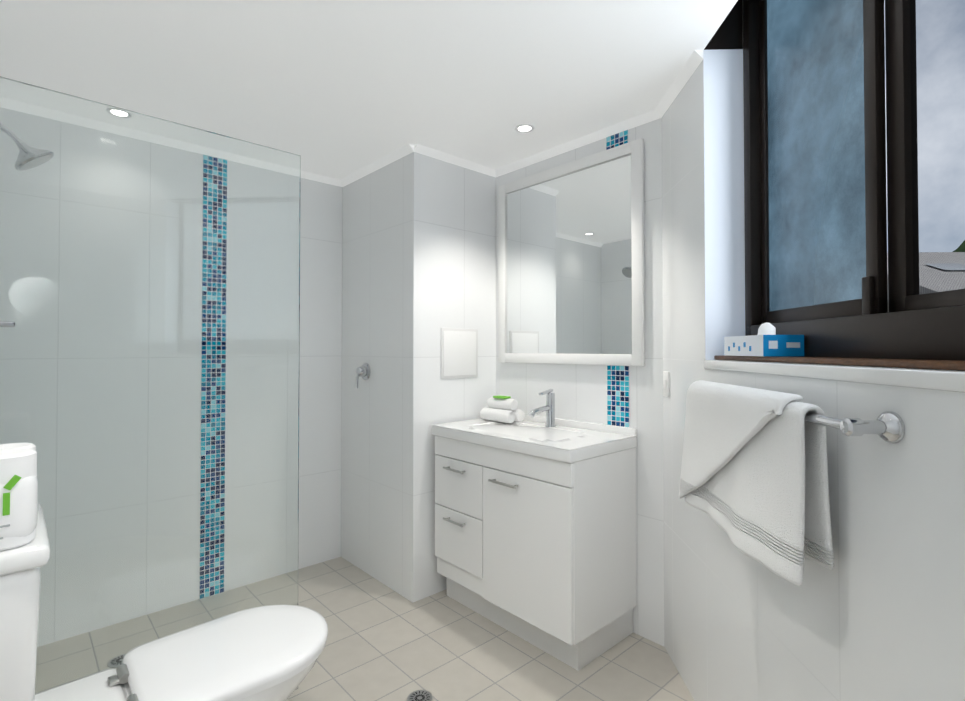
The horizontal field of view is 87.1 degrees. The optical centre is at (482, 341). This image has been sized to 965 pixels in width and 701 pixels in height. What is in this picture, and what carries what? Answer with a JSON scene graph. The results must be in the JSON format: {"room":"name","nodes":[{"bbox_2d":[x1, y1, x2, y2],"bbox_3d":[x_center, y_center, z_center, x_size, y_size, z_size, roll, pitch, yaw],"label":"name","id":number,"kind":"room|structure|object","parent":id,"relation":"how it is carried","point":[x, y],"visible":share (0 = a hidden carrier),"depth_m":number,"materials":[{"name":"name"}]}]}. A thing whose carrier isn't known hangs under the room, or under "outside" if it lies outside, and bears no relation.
{"room":"bathroom","nodes":[
{"label":"bathroom","id":0,"kind":"room"},
{"bbox_2d":[298,178,342,568],"bbox_3d":[-1.349,0.165,2.932,2.540,2.400,0.120,1,-1,-42],"label":"wall","id":1,"kind":"structure","parent":0,"point":[320,404],"depth_m":3.16,"materials":[{"name":"tile"}]},
{"bbox_2d":[301,171,342,186],"bbox_3d":[-1.520,-1.022,2.691,1.700,0.032,0.032,1,-1,-42],"label":"crown molding","id":2,"kind":"structure","parent":1,"relation":"attached to","point":[307,175],"depth_m":3.16,"materials":[{"name":"white paint"}]},
{"bbox_2d":[0,0,737,179],"bbox_3d":[-0.145,-1.114,1.633,2.540,0.120,3.690,1,-1,-42],"label":"ceiling","id":3,"kind":"structure","parent":0,"point":[338,89],"depth_m":1.93,"materials":[{"name":"white paint"}]},
{"bbox_2d":[515,124,534,132],"bbox_3d":[0.204,-1.038,2.469,0.098,0.006,0.098,1,-1,-42],"label":"recessed light","id":4,"kind":"object","parent":3,"relation":"in","point":[523,128],"visible":1,"depth_m":2.47,"materials":[{"name":"white"}]},
{"bbox_2d":[341,152,495,602],"bbox_3d":[-0.408,0.169,3.176,0.620,2.400,0.810,1,-1,-42],"label":"column","id":5,"kind":"structure","parent":0,"point":[418,251],"depth_m":2.87,"materials":[{"name":"tile"}]},
{"bbox_2d":[356,363,370,387],"bbox_3d":[-0.721,0.199,3.004,0.073,0.148,0.104,1,-1,-42],"label":"shower mixer","id":6,"kind":"object","parent":5,"relation":"attached to","point":[364,371],"visible":1,"depth_m":2.99,"materials":[{"name":"silver metal"}]},
{"bbox_2d":[340,144,419,186],"bbox_3d":[-0.616,-1.019,2.939,0.032,0.032,0.778,1,-1,-42],"label":"crown molding","id":7,"kind":"structure","parent":5,"relation":"attached to","point":[409,148],"depth_m":2.90,"materials":[{"name":"white paint"}]},
{"bbox_2d":[418,144,494,176],"bbox_3d":[-0.146,-1.020,2.863,0.540,0.032,0.032,1,-1,-42],"label":"crown molding","id":8,"kind":"structure","parent":5,"relation":"attached to","point":[424,150],"depth_m":2.86,"materials":[{"name":"white paint"}]},
{"bbox_2d":[441,328,477,378],"bbox_3d":[-0.127,0.065,2.878,0.270,0.280,0.011,1,-1,-42],"label":"access panel","id":9,"kind":"object","parent":5,"relation":"attached to","point":[459,353],"visible":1,"depth_m":2.87,"materials":[{"name":"white plastic"}]},
{"bbox_2d":[287,557,694,700],"bbox_3d":[-0.145,1.405,1.595,2.540,0.120,3.690,1,-1,-42],"label":"floor","id":10,"kind":"structure","parent":0,"point":[384,642],"depth_m":2.17,"materials":[{"name":"tile"}]},
{"bbox_2d":[0,76,300,693],"bbox_3d":[-1.087,0.301,1.668,0.984,2.090,0.026,1,-1,-42],"label":"screen","id":11,"kind":"object","parent":10,"relation":"on","point":[149,330],"visible":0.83,"depth_m":1.65,"materials":[{"name":"clear glass"}]},
{"bbox_2d":[0,504,327,700],"bbox_3d":[-0.893,0.893,1.415,0.937,0.900,0.430,1,-1,-42],"label":"toilet","id":12,"kind":"object","parent":10,"relation":"on","point":[268,653],"visible":0.92,"depth_m":1.40,"materials":[{"name":"white ceramic"}]},
{"bbox_2d":[0,443,37,550],"bbox_3d":[-1.091,0.337,1.097,0.194,0.198,0.196,1,-1,-42],"label":"pack","id":13,"kind":"object","parent":12,"relation":"on","point":[18,493],"visible":1,"depth_m":1.08,"materials":[{"name":"white plastic"}]},
{"bbox_2d":[407,690,432,700],"bbox_3d":[-0.237,1.348,1.920,0.096,0.004,0.096,1,-1,-42],"label":"floor drain","id":14,"kind":"object","parent":10,"relation":"on","point":[420,695],"visible":1,"depth_m":1.93,"materials":[{"name":"silver metal"}]},
{"bbox_2d":[432,389,636,670],"bbox_3d":[0.217,0.802,2.525,0.519,1.116,0.926,1,-1,-42],"label":"bathroom vanity","id":15,"kind":"object","parent":10,"relation":"on","point":[535,530],"visible":1,"depth_m":2.27,"materials":[{"name":"white laminate"}]},
{"bbox_2d":[529,389,555,426],"bbox_3d":[0.306,0.343,2.599,0.187,0.196,0.056,1,-1,-42],"label":"tap","id":16,"kind":"object","parent":15,"relation":"on","point":[549,408],"depth_m":2.62,"materials":[{"name":"silver metal"}]},
{"bbox_2d":[496,118,663,645],"bbox_3d":[0.518,0.162,2.681,0.120,2.400,1.190,1,-1,-42],"label":"wall","id":17,"kind":"structure","parent":0,"point":[579,391],"depth_m":2.34,"materials":[{"name":"tile"}]},
{"bbox_2d":[606,129,629,426],"bbox_3d":[0.652,0.174,2.443,0.004,2.368,0.122,1,-1,-42],"label":"mosaic","id":18,"kind":"object","parent":17,"relation":"attached to","point":[618,395],"visible":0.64,"depth_m":2.44,"materials":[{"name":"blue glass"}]},
{"bbox_2d":[498,138,644,365],"bbox_3d":[0.420,-0.408,2.685,0.022,1.050,0.945,1,-1,-42],"label":"mirror","id":19,"kind":"object","parent":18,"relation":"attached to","point":[570,262],"visible":1,"depth_m":2.62,"materials":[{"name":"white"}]},
{"bbox_2d":[662,0,964,700],"bbox_3d":[0.881,-0.042,1.101,0.330,2.760,3.050,0,-1,2],"label":"wall","id":20,"kind":"structure","parent":0,"point":[876,612],"depth_m":1.28,"materials":[{"name":"tile"}]},
{"bbox_2d":[494,50,702,176],"bbox_3d":[0.429,-1.026,2.452,0.346,0.032,1.414,1,-1,-42],"label":"crown molding","id":21,"kind":"structure","parent":20,"relation":"attached to","point":[693,62],"depth_m":2.41,"materials":[{"name":"white paint"}]},
{"bbox_2d":[663,371,669,397],"bbox_3d":[0.801,0.185,2.215,0.012,0.110,0.070,0,-1,2],"label":"light switch","id":22,"kind":"object","parent":20,"relation":"attached to","point":[666,384],"visible":1,"depth_m":2.20,"materials":[{"name":"white plastic"}]},
{"bbox_2d":[679,380,904,585],"bbox_3d":[0.710,0.326,1.338,0.144,0.410,0.825,0,-1,2],"label":"towel rail","id":23,"kind":"object","parent":20,"relation":"attached to","point":[754,484],"visible":1,"depth_m":1.19,"materials":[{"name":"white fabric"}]},
{"bbox_2d":[679,380,833,585],"bbox_3d":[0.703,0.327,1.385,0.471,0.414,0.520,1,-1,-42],"label":"hanging towel","id":24,"kind":"object","parent":23,"relation":"hanging from","point":[754,460],"depth_m":1.21,"materials":[{"name":"white fabric"}]},
{"bbox_2d":[714,355,964,370],"bbox_3d":[0.864,0.044,1.061,0.120,0.014,1.496,0,-1,2],"label":"window sill","id":25,"kind":"structure","parent":20,"relation":"attached to","point":[930,364],"depth_m":1.08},
{"bbox_2d":[724,322,803,355],"bbox_3d":[0.866,-0.008,1.581,0.116,0.103,0.253,0,-1,2],"label":"tissue box","id":26,"kind":"object","parent":25,"relation":"on","point":[766,340],"visible":1,"depth_m":1.47,"materials":[{"name":"white"}]},
{"bbox_2d":[743,0,964,360],"bbox_3d":[0.964,-0.662,1.069,0.100,1.401,1.496,0,-1,2],"label":"window","id":27,"kind":"structure","parent":20,"relation":"in","point":[822,207],"depth_m":1.37,"materials":[{"name":"brown metal"}]},
{"bbox_3d":[11.504,0.388,9.439,9.818,2.150,9.695,1,-1,-42],"label":"house","id":28,"kind":"object","parent":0,"visible":0},
{"bbox_2d":[887,252,964,293],"bbox_3d":[11.504,-1.161,9.462,10.000,1.050,5.000,0,-1,2],"label":"roof","id":29,"kind":"structure","parent":28,"relation":"on","point":[941,268],"depth_m":8.22,"materials":[{"name":"tile"}]},
{"label":"outside","id":30,"kind":"structure","parent":0,"visible":0},
{"bbox_2d":[954,240,964,251],"bbox_3d":[18.124,-1.743,15.326,11.664,6.589,14.622,1,-1,-42],"label":"trees","id":31,"kind":"object","parent":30,"point":[962,247],"depth_m":15.64,"materials":[{"name":"green plant"}]}
]}

